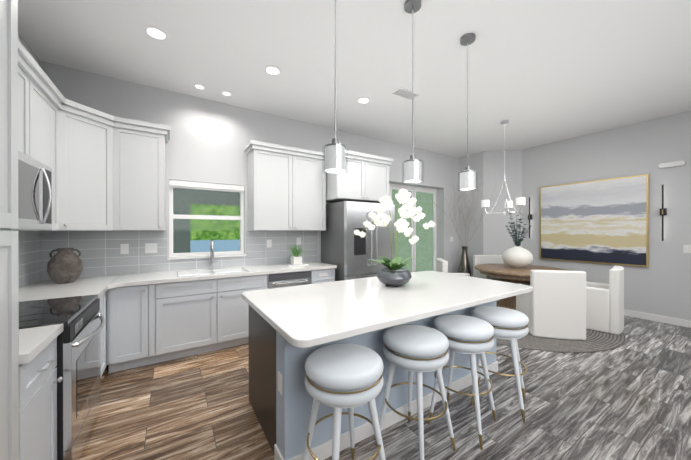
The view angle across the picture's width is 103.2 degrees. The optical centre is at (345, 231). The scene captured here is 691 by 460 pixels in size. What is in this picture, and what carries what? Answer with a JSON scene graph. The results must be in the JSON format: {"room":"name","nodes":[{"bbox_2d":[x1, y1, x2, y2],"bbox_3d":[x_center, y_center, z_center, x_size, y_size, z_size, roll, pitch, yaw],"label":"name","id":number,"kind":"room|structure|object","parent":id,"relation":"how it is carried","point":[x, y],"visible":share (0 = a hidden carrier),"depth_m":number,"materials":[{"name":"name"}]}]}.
{"room":"kitchen","nodes":[
{"label":"kitchen","id":0,"kind":"room"},
{"bbox_2d":[18,33,39,65],"bbox_3d":[-1.414,-0.172,-0.197,0.300,3.200,7.050,0,0,-33],"label":"wall","id":1,"kind":"structure","parent":0,"point":[27,47],"depth_m":2.62,"materials":[{"name":"grey paint"}]},
{"bbox_2d":[24,64,27,155],"bbox_3d":[-2.188,-0.801,1.567,0.290,0.650,0.770,0,0,-33],"label":"upper cabinet","id":2,"kind":"object","parent":1,"relation":"attached to","point":[25,65],"depth_m":1.92,"materials":[{"name":"white wood"}]},
{"bbox_2d":[12,151,51,229],"bbox_3d":[-2.113,-0.240,1.616,0.444,0.462,0.756,0,0,-33],"label":"over-the-range microwave","id":3,"kind":"object","parent":2,"relation":"attached to","point":[34,194],"visible":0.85,"depth_m":1.75,"materials":[{"name":"silver metal"}]},
{"bbox_2d":[28,68,63,231],"bbox_3d":[-2.536,-0.567,2.152,0.331,1.120,0.715,0,0,-33],"label":"upper cabinet","id":4,"kind":"object","parent":1,"relation":"attached to","point":[45,109],"depth_m":2.30,"materials":[{"name":"white wood"}]},
{"bbox_2d":[64,104,119,231],"bbox_3d":[-2.710,-0.568,2.749,0.682,1.120,0.683,0,0,-33],"label":"upper cabinet","id":5,"kind":"object","parent":1,"relation":"attached to","point":[108,202],"depth_m":2.72,"materials":[{"name":"white wood"}]},
{"bbox_2d":[40,61,458,272],"bbox_3d":[-0.293,-0.183,4.878,7.650,3.200,0.300,0,0,-33],"label":"wall","id":6,"kind":"structure","parent":0,"point":[208,141],"depth_m":3.80,"materials":[{"name":"grey paint"}]},
{"bbox_2d":[120,124,167,231],"bbox_3d":[-2.379,-0.569,3.143,0.514,1.120,0.375,0,0,-33],"label":"upper cabinet","id":7,"kind":"object","parent":6,"relation":"attached to","point":[142,150],"depth_m":3.05,"materials":[{"name":"white wood"}]},
{"bbox_2d":[168,180,245,259],"bbox_3d":[-1.871,-0.152,3.755,0.954,1.017,0.155,0,0,-33],"label":"kitchen window","id":8,"kind":"structure","parent":6,"relation":"in","point":[186,185],"depth_m":3.72,"materials":[{"name":"white plastic"}]},
{"bbox_2d":[248,148,327,231],"bbox_3d":[-0.861,-0.571,4.132,1.110,1.120,0.340,0,0,-33],"label":"upper cabinet","id":9,"kind":"object","parent":6,"relation":"attached to","point":[288,191],"depth_m":3.95,"materials":[{"name":"white wood"}]},
{"bbox_2d":[328,156,390,202],"bbox_3d":[0.134,-0.812,4.589,1.020,0.640,0.640,0,0,-33],"label":"upper cabinet","id":10,"kind":"object","parent":6,"relation":"attached to","point":[365,180],"depth_m":4.29,"materials":[{"name":"white wood"}]},
{"bbox_2d":[389,183,436,272],"bbox_3d":[1.234,0.205,5.954,2.180,2.420,0.090,0,0,-33],"label":"door","id":11,"kind":"structure","parent":6,"relation":"in","point":[413,189],"depth_m":6.14,"materials":[{"name":"white"}]},
{"bbox_2d":[18,0,690,157],"bbox_3d":[1.701,-1.827,2.262,8.200,0.100,7.850,0,0,-33],"label":"ceiling","id":12,"kind":"structure","parent":0,"point":[541,72],"depth_m":2.82,"materials":[{"name":"white paint"}]},
{"bbox_2d":[143,25,168,40],"bbox_3d":[-1.699,-1.775,2.459,0.196,0.004,0.195,0,0,-33],"label":"recessed light","id":13,"kind":"object","parent":12,"relation":"in","point":[155,33],"visible":1,"depth_m":2.46,"materials":[{"name":"white"}]},
{"bbox_2d":[194,84,204,89],"bbox_3d":[-1.794,-1.777,3.371,0.126,0.004,0.126,0,0,-33],"label":"recessed light","id":14,"kind":"object","parent":12,"relation":"in","point":[199,86],"visible":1,"depth_m":3.36,"materials":[{"name":"white"}]},
{"bbox_2d":[221,91,231,95],"bbox_3d":[-1.533,-1.778,3.537,0.126,0.004,0.126,0,0,-33],"label":"recessed light","id":15,"kind":"object","parent":12,"relation":"in","point":[225,93],"visible":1,"depth_m":3.53,"materials":[{"name":"white"}]},
{"bbox_2d":[263,65,281,75],"bbox_3d":[-0.805,-1.776,3.029,0.196,0.004,0.195,0,0,-33],"label":"recessed light","id":16,"kind":"object","parent":12,"relation":"in","point":[271,70],"visible":1,"depth_m":3.02,"materials":[{"name":"white"}]},
{"bbox_2d":[322,0,348,175],"bbox_3d":[-0.065,-1.076,1.759,0.170,1.399,0.170,0,0,-33],"label":"pendant light","id":17,"kind":"object","parent":12,"relation":"hanging from","point":[334,158],"visible":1,"depth_m":1.72,"materials":[{"name":"white glass"}]},
{"bbox_2d":[356,97,370,103],"bbox_3d":[0.246,-1.778,3.724,0.196,0.004,0.195,0,0,-33],"label":"recessed light","id":18,"kind":"object","parent":12,"relation":"in","point":[363,100],"visible":1,"depth_m":3.72,"materials":[{"name":"white"}]},
{"bbox_2d":[390,87,419,100],"bbox_3d":[0.769,-1.774,3.536,0.340,0.012,0.180,0,0,-33],"label":"ceiling vent","id":19,"kind":"object","parent":12,"relation":"in","point":[403,93],"visible":0.96,"depth_m":3.52,"materials":[{"name":"white metal"}]},
{"bbox_2d":[402,0,423,184],"bbox_3d":[0.525,-1.076,2.136,0.170,1.399,0.170,0,0,-33],"label":"pendant light","id":20,"kind":"object","parent":12,"relation":"hanging from","point":[412,165],"visible":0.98,"depth_m":2.12,"materials":[{"name":"white glass"}]},
{"bbox_2d":[458,33,477,191],"bbox_3d":[1.123,-1.077,2.518,0.170,1.399,0.170,0,0,-33],"label":"pendant light","id":21,"kind":"object","parent":12,"relation":"hanging from","point":[467,178],"visible":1,"depth_m":2.49,"materials":[{"name":"white glass"}]},
{"bbox_2d":[481,171,525,214],"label":"dining chandelier","id":22,"kind":"object","parent":12,"relation":"hanging from","point":[520,202],"depth_m":4.43,"materials":[{"name":"silver metal"}]},
{"bbox_2d":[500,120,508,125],"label":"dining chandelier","id":23,"kind":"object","parent":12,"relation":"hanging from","point":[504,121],"depth_m":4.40,"materials":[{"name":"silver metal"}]},
{"bbox_2d":[80,316,690,459],"bbox_3d":[1.701,1.473,2.269,8.200,0.100,7.850,0,0,-33],"label":"floor","id":24,"kind":"structure","parent":0,"point":[629,398],"depth_m":2.15,"materials":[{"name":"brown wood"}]},
{"bbox_2d":[0,0,27,459],"bbox_3d":[-1.347,0.151,0.558,0.620,2.550,0.950,0,0,-33],"label":"tall cabinet","id":25,"kind":"object","parent":24,"relation":"on","point":[13,243],"depth_m":1.07,"materials":[{"name":"white wood"}]},
{"bbox_2d":[24,336,62,459],"bbox_3d":[-1.724,0.988,1.150,0.620,0.875,0.440,0,0,-33],"label":"base cabinet","id":26,"kind":"object","parent":24,"relation":"on","point":[40,377],"depth_m":1.33,"materials":[{"name":"white wood"}]},
{"bbox_2d":[24,324,63,363],"bbox_3d":[-1.713,0.530,1.156,0.645,0.040,0.440,0,0,-33],"label":"countertop","id":27,"kind":"structure","parent":26,"relation":"on","point":[39,339],"depth_m":1.32,"materials":[{"name":"white stone"}]},
{"bbox_2d":[19,294,104,459],"bbox_3d":[-1.989,0.951,1.698,0.739,0.906,0.756,0,0,-33],"label":"range","id":28,"kind":"object","parent":24,"relation":"on","point":[82,320],"visible":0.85,"depth_m":1.67,"materials":[{"name":"black"}]},
{"bbox_2d":[33,292,107,375],"bbox_3d":[-2.414,0.985,2.231,0.620,0.875,0.585,0,0,-33],"label":"base cabinet","id":29,"kind":"object","parent":24,"relation":"on","point":[103,299],"depth_m":2.59,"materials":[{"name":"white wood"}]},
{"bbox_2d":[108,284,155,372],"bbox_3d":[-2.315,0.984,2.991,0.403,0.875,0.706,0,0,-33],"label":"base cabinet","id":30,"kind":"object","parent":24,"relation":"on","point":[131,307],"depth_m":2.78,"materials":[{"name":"white wood"}]},
{"bbox_2d":[28,276,115,300],"bbox_3d":[-2.577,0.527,2.510,0.645,0.040,1.233,0,0,-33],"label":"countertop","id":31,"kind":"structure","parent":30,"relation":"on","point":[83,285],"depth_m":2.48,"materials":[{"name":"white stone"}]},
{"bbox_2d":[47,248,82,283],"bbox_3d":[-2.768,0.336,2.707,0.250,0.340,0.250,0,0,-33],"label":"jug","id":32,"kind":"object","parent":31,"relation":"on","point":[64,265],"visible":1,"depth_m":2.64,"materials":[{"name":"ceramic"}]},
{"bbox_2d":[156,268,267,362],"bbox_3d":[-1.684,0.983,3.435,1.240,0.875,0.636,0,0,-33],"label":"base cabinet","id":33,"kind":"object","parent":24,"relation":"on","point":[193,317],"depth_m":3.13,"materials":[{"name":"white wood"}]},
{"bbox_2d":[112,260,335,283],"bbox_3d":[-1.380,0.530,3.623,2.555,0.050,0.645,0,0,-33],"label":"countertop","id":34,"kind":"structure","parent":33,"relation":"on","point":[249,269],"depth_m":3.37,"materials":[{"name":"white stone"}]},
{"bbox_2d":[284,244,307,266],"bbox_3d":[-0.724,0.328,4.085,0.440,0.350,0.383,0,0,-33],"label":"potted plant","id":35,"kind":"object","parent":34,"relation":"on","point":[296,259],"visible":1,"depth_m":4.02,"materials":[{"name":"white ceramic"}]},
{"bbox_2d":[268,268,315,288],"bbox_3d":[-0.904,0.982,3.933,0.746,0.875,0.636,0,0,-33],"label":"dishwasher","id":36,"kind":"object","parent":24,"relation":"on","point":[275,279],"depth_m":3.67,"materials":[{"name":"silver metal"}]},
{"bbox_2d":[316,268,334,282],"bbox_3d":[-0.479,0.981,4.204,0.392,0.875,0.636,0,0,-33],"label":"base cabinet","id":37,"kind":"object","parent":24,"relation":"on","point":[323,275],"depth_m":3.96,"materials":[{"name":"white wood"}]},
{"bbox_2d":[302,343,385,459],"bbox_3d":[-0.007,1.044,1.468,0.420,0.764,0.420,0,0,-33],"label":"stool","id":38,"kind":"object","parent":24,"relation":"on","point":[338,377],"visible":1,"depth_m":1.35,"materials":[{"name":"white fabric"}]},
{"bbox_2d":[321,201,394,280],"bbox_3d":[0.208,0.488,4.475,0.920,1.860,0.861,0,0,-33],"label":"refrigerator","id":39,"kind":"object","parent":24,"relation":"on","point":[347,251],"visible":0.4,"depth_m":4.12,"materials":[{"name":"grey metal"}]},
{"bbox_2d":[249,299,499,459],"bbox_3d":[0.385,0.987,2.508,2.264,0.870,0.970,0,0,-33],"label":"kitchen island","id":40,"kind":"object","parent":24,"relation":"on","point":[279,398],"depth_m":1.85,"materials":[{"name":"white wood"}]},
{"bbox_2d":[242,271,532,350],"bbox_3d":[0.439,0.531,2.422,2.360,0.041,1.230,0,0,-33],"label":"island countertop","id":41,"kind":"structure","parent":40,"relation":"on","point":[307,316],"depth_m":1.97,"materials":[{"name":"white stone"}]},
{"bbox_2d":[354,188,434,286],"bbox_3d":[0.450,0.048,2.630,0.663,0.924,0.552,0,0,-33],"label":"orchid arrangement","id":42,"kind":"object","parent":41,"relation":"on","point":[393,274],"visible":1,"depth_m":2.58,"materials":[{"name":"grey plant"}]},
{"bbox_2d":[375,325,455,459],"bbox_3d":[0.457,1.044,1.800,0.423,0.764,0.423,0,0,-33],"label":"stool","id":43,"kind":"object","parent":24,"relation":"on","point":[417,349],"visible":0.98,"depth_m":1.68,"materials":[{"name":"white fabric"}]},
{"bbox_2d":[428,315,496,449],"bbox_3d":[0.873,1.043,2.042,0.461,0.764,0.462,0,0,-33],"label":"stool","id":44,"kind":"object","parent":24,"relation":"on","point":[472,337],"visible":0.96,"depth_m":1.90,"materials":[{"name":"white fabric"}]},
{"bbox_2d":[431,179,499,276],"bbox_3d":[2.529,0.089,5.790,1.217,2.652,1.106,0,0,-33],"label":"vase","id":45,"kind":"object","parent":24,"relation":"on","point":[464,266],"visible":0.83,"depth_m":6.15,"materials":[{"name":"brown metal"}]},
{"bbox_2d":[471,306,528,422],"bbox_3d":[1.282,1.043,2.291,0.492,0.764,0.492,0,0,-33],"label":"stool","id":46,"kind":"object","parent":24,"relation":"on","point":[511,325],"visible":0.83,"depth_m":2.13,"materials":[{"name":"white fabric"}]},
{"bbox_2d":[496,329,625,352],"bbox_3d":[2.704,1.413,4.600,2.800,0.010,2.800,0,0,-33],"label":"round jute rug","id":47,"kind":"object","parent":24,"relation":"on","point":[596,341],"visible":0.1,"depth_m":3.44,"materials":[{"name":"grey wicker"}]},
{"bbox_2d":[436,258,469,275],"bbox_3d":[2.023,0.961,5.017,0.650,0.888,0.620,0,0,9],"label":"chair","id":48,"kind":"object","parent":47,"relation":"on","point":[441,265],"visible":0.1,"depth_m":4.91,"materials":[{"name":"white fabric"}]},
{"bbox_2d":[473,255,502,300],"bbox_3d":[3.091,0.960,5.696,0.620,0.888,0.650,0,0,0],"label":"chair","id":49,"kind":"object","parent":47,"relation":"on","point":[487,259],"visible":0.27,"depth_m":5.90,"materials":[{"name":"white fabric"}]},
{"bbox_2d":[474,264,569,309],"bbox_3d":[3.084,1.030,4.841,1.460,0.754,1.460,0,0,-33],"label":"round dining table","id":50,"kind":"object","parent":47,"relation":"on","point":[506,273],"visible":0.48,"depth_m":4.68,"materials":[{"name":"brown wood"}]},
{"bbox_2d":[502,212,532,267],"bbox_3d":[3.077,0.147,4.906,0.469,1.006,0.469,0,0,-33],"label":"vase","id":51,"kind":"object","parent":50,"relation":"on","point":[517,256],"visible":0.98,"depth_m":4.81,"materials":[{"name":"white ceramic"}]},
{"bbox_2d":[516,270,585,339],"bbox_3d":[2.871,0.964,3.879,0.620,0.888,0.650,0,0,12],"label":"chair","id":52,"kind":"object","parent":47,"relation":"on","point":[552,304],"visible":0.85,"depth_m":3.57,"materials":[{"name":"white fabric"}]},
{"bbox_2d":[586,266,623,334],"bbox_3d":[3.724,0.963,4.118,0.620,0.888,0.650,0,0,-42],"label":"chair","id":53,"kind":"object","parent":47,"relation":"on","point":[605,307],"visible":0.65,"depth_m":3.79,"materials":[{"name":"white fabric"}]},
{"bbox_2d":[459,110,690,320],"bbox_3d":[5.014,-0.181,3.905,0.850,3.200,7.050,0,0,-33],"label":"wall","id":54,"kind":"structure","parent":0,"point":[660,285],"depth_m":4.75,"materials":[{"name":"grey paint"}]},
{"bbox_2d":[528,197,532,237],"bbox_3d":[3.913,-0.290,5.806,0.056,0.870,0.070,0,0,-33],"label":"sconce","id":55,"kind":"object","parent":54,"relation":"attached to","point":[530,217],"visible":1,"depth_m":5.79,"materials":[{"name":"black metal"}]},
{"bbox_2d":[540,174,648,266],"bbox_3d":[4.427,-0.173,5.007,0.050,1.480,1.520,0,0,-33],"label":"abstract painting","id":56,"kind":"object","parent":54,"relation":"attached to","point":[604,221],"visible":0.96,"depth_m":4.87,"materials":[{"name":"multicoloured paint"}]},
{"bbox_2d":[624,309,690,327],"bbox_3d":[5.344,1.368,3.609,0.012,0.105,5.591,0,0,-33],"label":"baseboard","id":57,"kind":"structure","parent":54,"relation":"attached to","point":[663,319],"depth_m":4.28,"materials":[{"name":"white wood"}]},
{"bbox_2d":[660,185,666,240],"bbox_3d":[4.914,-0.286,4.238,0.056,0.870,0.070,0,0,-33],"label":"sconce","id":58,"kind":"object","parent":54,"relation":"attached to","point":[663,211],"visible":0.94,"depth_m":4.22,"materials":[{"name":"black metal"}]},
{"bbox_2d":[658,160,685,167],"bbox_3d":[4.966,-1.019,4.170,0.040,0.075,0.270,0,0,-33],"label":"air vent","id":59,"kind":"object","parent":54,"relation":"attached to","point":[672,164],"visible":0.96,"depth_m":4.15,"materials":[{"name":"white metal"}]},
{"bbox_2d":[683,245,690,252],"bbox_3d":[5.073,0.259,4.033,0.009,0.120,0.120,0,0,-33],"label":"outlet","id":60,"kind":"object","parent":54,"relation":"attached to","point":[686,248],"depth_m":4.05,"materials":[{"name":"white plastic"}]},
{"label":"outside","id":61,"kind":"structure","parent":0,"visible":0},
{"bbox_2d":[173,188,239,252],"bbox_3d":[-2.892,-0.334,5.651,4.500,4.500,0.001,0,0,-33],"label":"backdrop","id":62,"kind":"structure","parent":61,"point":[190,224],"depth_m":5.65,"materials":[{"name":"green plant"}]},
{"bbox_2d":[392,190,432,272],"bbox_3d":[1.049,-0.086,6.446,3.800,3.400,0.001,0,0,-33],"label":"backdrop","id":63,"kind":"structure","parent":61,"point":[403,241],"depth_m":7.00,"materials":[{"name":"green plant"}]}
]}

